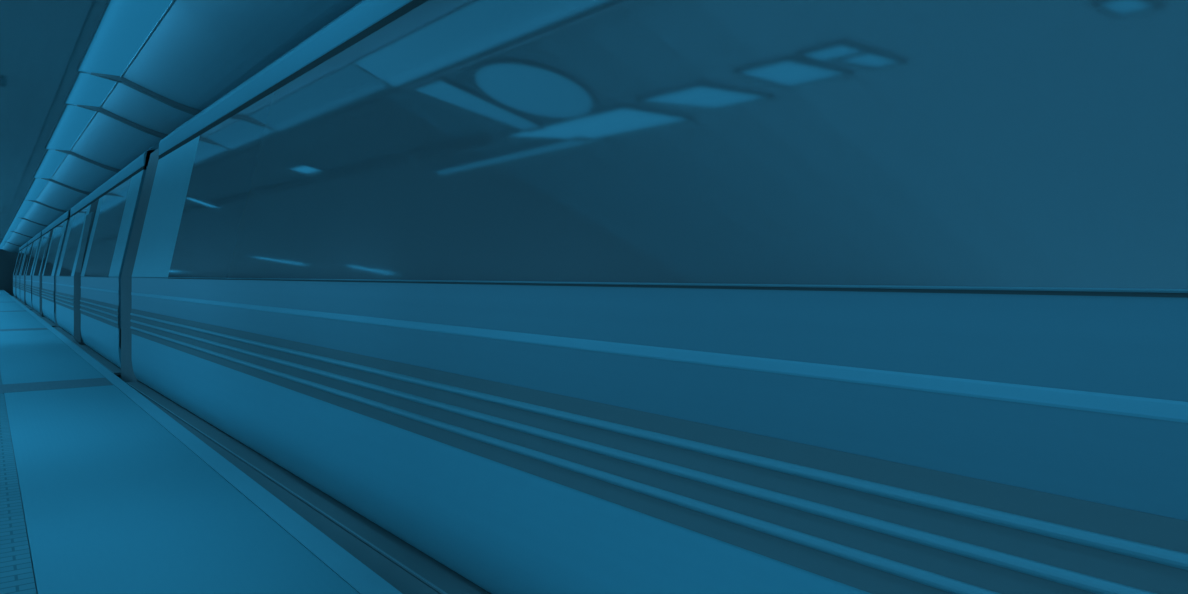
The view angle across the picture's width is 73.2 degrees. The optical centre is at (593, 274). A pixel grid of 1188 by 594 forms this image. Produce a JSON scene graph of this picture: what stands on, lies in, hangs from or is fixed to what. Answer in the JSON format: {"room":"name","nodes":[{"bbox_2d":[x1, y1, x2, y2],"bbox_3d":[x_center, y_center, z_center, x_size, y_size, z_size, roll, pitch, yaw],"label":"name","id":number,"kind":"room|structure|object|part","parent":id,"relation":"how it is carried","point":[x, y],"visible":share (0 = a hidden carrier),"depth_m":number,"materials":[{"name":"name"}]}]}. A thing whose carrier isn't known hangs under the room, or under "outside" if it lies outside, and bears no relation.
{"room":"metro station","nodes":[
{"label":"metro station","id":0,"kind":"room"},
{"bbox_2d":[0,249,17,295],"bbox_3d":[-51.689,-0.650,68.861,10.700,6.100,0.200,0,0,-37],"label":"wall","id":1,"kind":"structure","parent":0,"point":[8,260],"depth_m":69.37,"materials":[{"name":"concrete"}]},
{"bbox_2d":[0,375,35,593],"bbox_3d":[-26.279,1.451,30.893,4.670,0.299,91.000,0,0,-37],"label":"paving strip","id":2,"kind":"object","parent":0,"point":[16,572],"depth_m":4.09,"materials":[{"name":"grey tile"}]},
{"bbox_2d":[0,373,36,593],"bbox_3d":[-25.860,1.459,31.212,5.722,0.294,91.000,0,0,-37],"label":"trim","id":3,"kind":"structure","parent":2,"relation":"on","point":[0,373],"depth_m":4.41,"materials":[{"name":"concrete"}]},
{"bbox_2d":[0,0,106,242],"bbox_3d":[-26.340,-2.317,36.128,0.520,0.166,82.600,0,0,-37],"label":"ceiling","id":4,"kind":"structure","parent":0,"point":[97,6],"depth_m":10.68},
{"bbox_2d":[0,241,5,248],"bbox_3d":[-45.072,-2.216,60.879,0.291,0.032,19.480,0,0,-37],"label":"panel","id":5,"kind":"object","parent":4,"relation":"attached to","point":[2,244],"visible":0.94,"depth_m":58.24,"materials":[{"name":"paint"}]},
{"bbox_2d":[2,231,12,241],"bbox_3d":[-34.309,-2.216,46.764,0.291,0.032,15.980,0,0,-37],"label":"panel","id":6,"kind":"object","parent":4,"relation":"attached to","point":[8,234],"visible":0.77,"depth_m":46.08,"materials":[{"name":"paint"}]},
{"bbox_2d":[7,218,22,230],"bbox_3d":[-25.820,-2.216,35.631,0.291,0.032,11.980,0,0,-37],"label":"panel","id":7,"kind":"object","parent":4,"relation":"attached to","point":[15,222],"visible":0.99,"depth_m":35.09,"materials":[{"name":"paint"}]},
{"bbox_2d":[14,199,33,217],"bbox_3d":[-19.454,-2.216,27.282,0.291,0.032,8.980,0,0,-37],"label":"panel","id":8,"kind":"object","parent":4,"relation":"attached to","point":[25,205],"visible":0.91,"depth_m":26.62,"materials":[{"name":"paint"}]},
{"bbox_2d":[24,178,48,200],"bbox_3d":[-14.664,-2.216,21.000,0.291,0.032,6.780,0,0,-37],"label":"panel","id":9,"kind":"object","parent":4,"relation":"attached to","point":[37,186],"visible":0.87,"depth_m":20.50,"materials":[{"name":"paint"}]},
{"bbox_2d":[33,149,67,178],"bbox_3d":[-11.040,-2.216,16.217,0.328,0.032,5.180,0,0,-37],"label":"panel","id":10,"kind":"object","parent":4,"relation":"attached to","point":[51,160],"visible":0.86,"depth_m":15.91,"materials":[{"name":"paint"}]},
{"bbox_2d":[45,104,96,150],"bbox_3d":[-8.071,-2.216,12.288,0.370,0.032,4.630,0,0,-37],"label":"panel","id":11,"kind":"object","parent":4,"relation":"attached to","point":[73,120],"visible":0.9,"depth_m":11.98,"materials":[{"name":"paint"}]},
{"bbox_2d":[64,72,117,106],"bbox_3d":[-6.051,-2.216,9.615,0.399,0.032,2.030,0,0,-37],"label":"panel","id":12,"kind":"object","parent":4,"relation":"attached to","point":[87,89],"visible":0.87,"depth_m":9.58,"materials":[{"name":"paint"}]},
{"bbox_2d":[77,0,174,76],"bbox_3d":[-4.453,-2.216,7.501,0.421,0.032,3.230,0,0,-37],"label":"panel","id":13,"kind":"object","parent":4,"relation":"attached to","point":[123,27],"visible":1,"depth_m":7.34,"materials":[{"name":"paint"}]},
{"bbox_2d":[0,290,358,593],"bbox_3d":[-24.003,1.450,32.628,1.042,0.300,91.000,0,0,-37],"label":"floor","id":14,"kind":"structure","parent":0,"point":[113,502],"depth_m":4.57,"materials":[{"name":"concrete"}]},
{"bbox_2d":[0,328,47,330],"bbox_3d":[-13.884,1.304,18.714,1.814,0.012,0.840,0,0,-37],"label":"trim","id":15,"kind":"structure","parent":14,"relation":"on","point":[25,329],"depth_m":18.98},
{"bbox_2d":[0,378,112,392],"bbox_3d":[-6.638,1.304,9.212,1.814,0.012,0.840,0,0,-37],"label":"trim","id":16,"kind":"structure","parent":14,"relation":"on","point":[64,384],"depth_m":9.38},
{"bbox_2d":[2,290,401,593],"bbox_3d":[-23.528,1.380,32.990,0.143,0.160,91.000,0,0,-37],"label":"platform edge","id":17,"kind":"structure","parent":14,"relation":"attached to","point":[361,578],"depth_m":4.61,"materials":[{"name":"concrete"}]},
{"bbox_2d":[133,388,438,593],"bbox_3d":[-1.283,1.415,4.052,0.334,0.170,18.000,0,0,-37],"label":"trim","id":18,"kind":"structure","parent":17,"relation":"attached to","point":[404,582],"depth_m":4.16,"materials":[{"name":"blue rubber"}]},
{"bbox_2d":[2,0,361,252],"bbox_3d":[-24.233,-2.195,37.734,4.780,0.610,82.600,0,0,-37],"label":"ceiling","id":19,"kind":"structure","parent":0,"point":[200,51],"depth_m":8.00,"materials":[{"name":"paint"}]},
{"bbox_2d":[20,218,46,226],"bbox_3d":[-21.713,-2.004,31.230,1.261,0.448,0.100,0,0,-37],"label":"ceiling beam","id":20,"kind":"structure","parent":19,"relation":"attached to","point":[20,218],"depth_m":31.13,"materials":[{"name":"blue metal"}]},
{"bbox_2d":[28,200,66,212],"bbox_3d":[-16.256,-2.004,24.073,1.261,0.448,0.100,0,0,-37],"label":"ceiling beam","id":21,"kind":"structure","parent":19,"relation":"attached to","point":[60,210],"depth_m":23.95,"materials":[{"name":"blue metal"}]},
{"bbox_2d":[41,178,90,194],"bbox_3d":[-12.133,-2.004,18.666,1.261,0.448,0.100,0,0,-37],"label":"ceiling beam","id":22,"kind":"structure","parent":19,"relation":"attached to","point":[47,179],"depth_m":18.55,"materials":[{"name":"blue metal"}]},
{"bbox_2d":[55,150,120,172],"bbox_3d":[-8.995,-2.004,14.519,1.298,0.448,0.100,0,0,-37],"label":"ceiling beam","id":23,"kind":"structure","parent":19,"relation":"attached to","point":[62,151],"depth_m":14.41,"materials":[{"name":"blue metal"}]},
{"bbox_2d":[77,105,167,138],"bbox_3d":[-6.192,-2.004,10.809,1.340,0.448,0.100,0,0,-37],"label":"ceiling beam","id":24,"kind":"structure","parent":19,"relation":"attached to","point":[93,108],"depth_m":10.70,"materials":[{"name":"metal"}]},
{"bbox_2d":[91,72,200,115],"bbox_3d":[-4.961,-2.004,9.170,1.369,0.448,0.100,0,0,-37],"label":"ceiling beam","id":25,"kind":"structure","parent":19,"relation":"attached to","point":[176,105],"depth_m":9.07,"materials":[{"name":"metal"}]},
{"bbox_3d":[-21.813,2.500,34.298,5.100,0.200,91.000,0,0,-37],"label":"floor track","id":26,"kind":"object","parent":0,"visible":0},
{"bbox_2d":[12,242,27,300],"bbox_3d":[-31.673,0.200,46.007,2.660,4.400,11.700,0,0,-37],"label":"train car","id":27,"kind":"object","parent":26,"relation":"on","point":[22,250],"visible":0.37,"depth_m":44.48,"materials":[{"name":"metal"}]},
{"bbox_3d":[-32.636,1.022,45.274,0.121,0.597,11.700,0,0,-37],"label":"panel","id":28,"kind":"part","parent":27,"relation":"part of","materials":[{"name":"metal"}]},
{"bbox_2d":[19,231,41,309],"bbox_3d":[-24.333,0.200,36.381,2.660,4.400,12.489,0,0,-37],"label":"train car","id":29,"kind":"object","parent":26,"relation":"on","point":[33,245],"visible":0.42,"depth_m":34.09,"materials":[{"name":"metal"}]},
{"bbox_3d":[-25.056,1.022,35.334,0.121,0.597,11.700,0,0,-37],"label":"panel","id":30,"kind":"part","parent":29,"relation":"part of","materials":[{"name":"metal"}]},
{"bbox_3d":[-23.160,0.569,32.755,0.013,0.308,5.300,0,0,-37],"label":"rub panel","id":31,"kind":"part","parent":29,"relation":"part of","materials":[{"name":"blue metal"}]},
{"bbox_3d":[-25.096,-0.620,35.492,0.236,1.160,1.160,0,0,-37],"label":"door pane","id":32,"kind":"part","parent":29,"relation":"part of","materials":[{"name":"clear glass"}]},
{"bbox_3d":[-25.066,-0.075,35.514,0.330,2.710,1.400,0,0,-37],"label":"door","id":33,"kind":"part","parent":29,"relation":"part of","materials":[{"name":"blue metal"}]},
{"bbox_3d":[-21.759,-0.716,31.189,0.340,1.479,1.089,0,0,-37],"label":"post","id":34,"kind":"part","parent":29,"relation":"part of","materials":[{"name":"blue metal"}]},
{"bbox_2d":[31,209,70,326],"bbox_3d":[-16.754,0.200,26.441,2.660,4.400,12.489,0,0,-37],"label":"train car","id":35,"kind":"object","parent":26,"relation":"on","point":[53,235],"visible":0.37,"depth_m":23.90,"materials":[{"name":"metal"}]},
{"bbox_3d":[-19.553,0.569,28.023,0.013,0.308,5.000,0,0,-37],"label":"rub panel","id":36,"kind":"part","parent":35,"relation":"part of","materials":[{"name":"blue metal"}]},
{"bbox_3d":[-20.601,-0.716,29.670,0.340,1.479,1.089,0,0,-37],"label":"post","id":37,"kind":"part","parent":35,"relation":"part of","materials":[{"name":"blue metal"}]},
{"bbox_3d":[-17.477,1.022,25.393,0.121,0.597,11.700,0,0,-37],"label":"panel","id":38,"kind":"part","parent":35,"relation":"part of","materials":[{"name":"metal"}]},
{"bbox_3d":[-18.121,-0.716,26.417,0.340,1.479,0.689,0,0,-37],"label":"post","id":39,"kind":"part","parent":35,"relation":"part of","materials":[{"name":"blue metal"}]},
{"bbox_3d":[-17.516,-0.620,25.552,0.236,1.160,1.160,0,0,-37],"label":"door pane","id":40,"kind":"part","parent":35,"relation":"part of","materials":[{"name":"clear glass"}]},
{"bbox_3d":[-17.487,-0.075,25.574,0.330,2.710,1.400,0,0,-37],"label":"door","id":41,"kind":"part","parent":35,"relation":"part of","materials":[{"name":"blue metal"}]},
{"bbox_3d":[-15.581,0.569,22.815,0.013,0.308,5.300,0,0,-37],"label":"rub panel","id":42,"kind":"part","parent":35,"relation":"part of","materials":[{"name":"blue metal"}]},
{"bbox_3d":[-16.842,-0.716,24.740,0.340,1.479,0.689,0,0,-37],"label":"post","id":43,"kind":"part","parent":35,"relation":"part of","materials":[{"name":"blue metal"}]},
{"bbox_3d":[-14.180,-0.716,21.248,0.340,1.479,1.089,0,0,-37],"label":"post","id":44,"kind":"part","parent":35,"relation":"part of","materials":[{"name":"blue metal"}]},
{"bbox_2d":[53,141,159,378],"bbox_3d":[-9.174,0.200,16.501,2.660,4.400,12.489,0,0,-37],"label":"train car","id":45,"kind":"object","parent":26,"relation":"on","point":[100,226],"visible":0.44,"depth_m":13.30,"materials":[{"name":"metal"}]},
{"bbox_3d":[-11.973,0.569,18.083,0.013,0.308,5.000,0,0,-37],"label":"rub panel","id":46,"kind":"part","parent":45,"relation":"part of","materials":[{"name":"metal"}]},
{"bbox_3d":[-13.022,-0.716,19.730,0.340,1.479,1.089,0,0,-37],"label":"post","id":47,"kind":"part","parent":45,"relation":"part of","materials":[{"name":"blue metal"}]},
{"bbox_3d":[-10.541,-0.716,16.477,0.340,1.479,0.689,0,0,-37],"label":"post","id":48,"kind":"part","parent":45,"relation":"part of","materials":[{"name":"blue metal"}]},
{"bbox_3d":[-9.937,-0.620,15.612,0.236,1.160,1.160,0,0,-37],"label":"door pane","id":49,"kind":"part","parent":45,"relation":"part of","materials":[{"name":"clear glass"}]},
{"bbox_3d":[-9.908,-0.075,15.634,0.330,2.710,1.400,0,0,-37],"label":"door","id":50,"kind":"part","parent":45,"relation":"part of","materials":[{"name":"blue metal"}]},
{"bbox_3d":[-9.898,1.022,15.454,0.121,0.597,11.700,0,0,-37],"label":"panel","id":51,"kind":"part","parent":45,"relation":"part of","materials":[{"name":"metal"}]},
{"bbox_3d":[-9.263,-0.716,14.800,0.340,1.479,0.689,0,0,-37],"label":"post","id":52,"kind":"part","parent":45,"relation":"part of","materials":[{"name":"blue metal"}]},
{"bbox_3d":[-8.009,0.648,12.869,0.019,0.030,5.300,0,0,-37],"label":"rub rail","id":53,"kind":"part","parent":45,"relation":"part of","materials":[{"name":"metal"}]},
{"bbox_3d":[-8.009,0.565,12.869,0.019,0.029,5.300,0,0,-37],"label":"rub rail","id":54,"kind":"part","parent":45,"relation":"part of","materials":[{"name":"metal"}]},
{"bbox_3d":[-8.009,0.483,12.869,0.019,0.028,5.300,0,0,-37],"label":"rub rail","id":55,"kind":"part","parent":45,"relation":"part of","materials":[{"name":"metal"}]},
{"bbox_3d":[-8.002,0.569,12.875,0.013,0.308,5.300,0,0,-37],"label":"rub panel","id":56,"kind":"part","parent":45,"relation":"part of","materials":[{"name":"metal"}]},
{"bbox_3d":[-6.600,-0.716,11.308,0.340,1.479,1.089,0,0,-37],"label":"post","id":57,"kind":"part","parent":45,"relation":"part of","materials":[{"name":"blue metal"}]},
{"bbox_2d":[121,0,1187,593],"bbox_3d":[-0.625,0.200,5.464,2.661,4.400,15.359,0,0,-38],"label":"train car","id":58,"kind":"object","parent":26,"relation":"on","point":[511,296],"visible":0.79,"depth_m":2.28,"materials":[{"name":"metal"}]},
{"bbox_3d":[-4.857,-0.716,9.057,0.340,1.479,2.239,0,0,-38],"label":"post","id":59,"kind":"part","parent":58,"relation":"part of","materials":[{"name":"blue metal"}]},
{"bbox_3d":[-1.233,1.022,4.280,0.121,0.597,14.250,0,0,-38],"label":"panel","id":60,"kind":"part","parent":58,"relation":"part of","materials":[{"name":"metal"}]},
{"bbox_3d":[-1.284,0.648,4.240,0.019,0.030,14.250,0,0,-38],"label":"rub rail","id":61,"kind":"part","parent":58,"relation":"part of","materials":[{"name":"metal"}]},
{"bbox_3d":[-1.284,0.565,4.240,0.019,0.029,14.250,0,0,-38],"label":"rub rail","id":62,"kind":"part","parent":58,"relation":"part of","materials":[{"name":"metal"}]},
{"bbox_3d":[-1.284,0.483,4.240,0.019,0.028,14.250,0,0,-38],"label":"rub rail","id":63,"kind":"part","parent":58,"relation":"part of","materials":[{"name":"metal"}]},
{"bbox_3d":[-1.277,0.569,4.245,0.013,0.308,14.250,0,0,-38],"label":"rub panel","id":64,"kind":"part","parent":58,"relation":"part of","materials":[{"name":"metal"}]}
]}

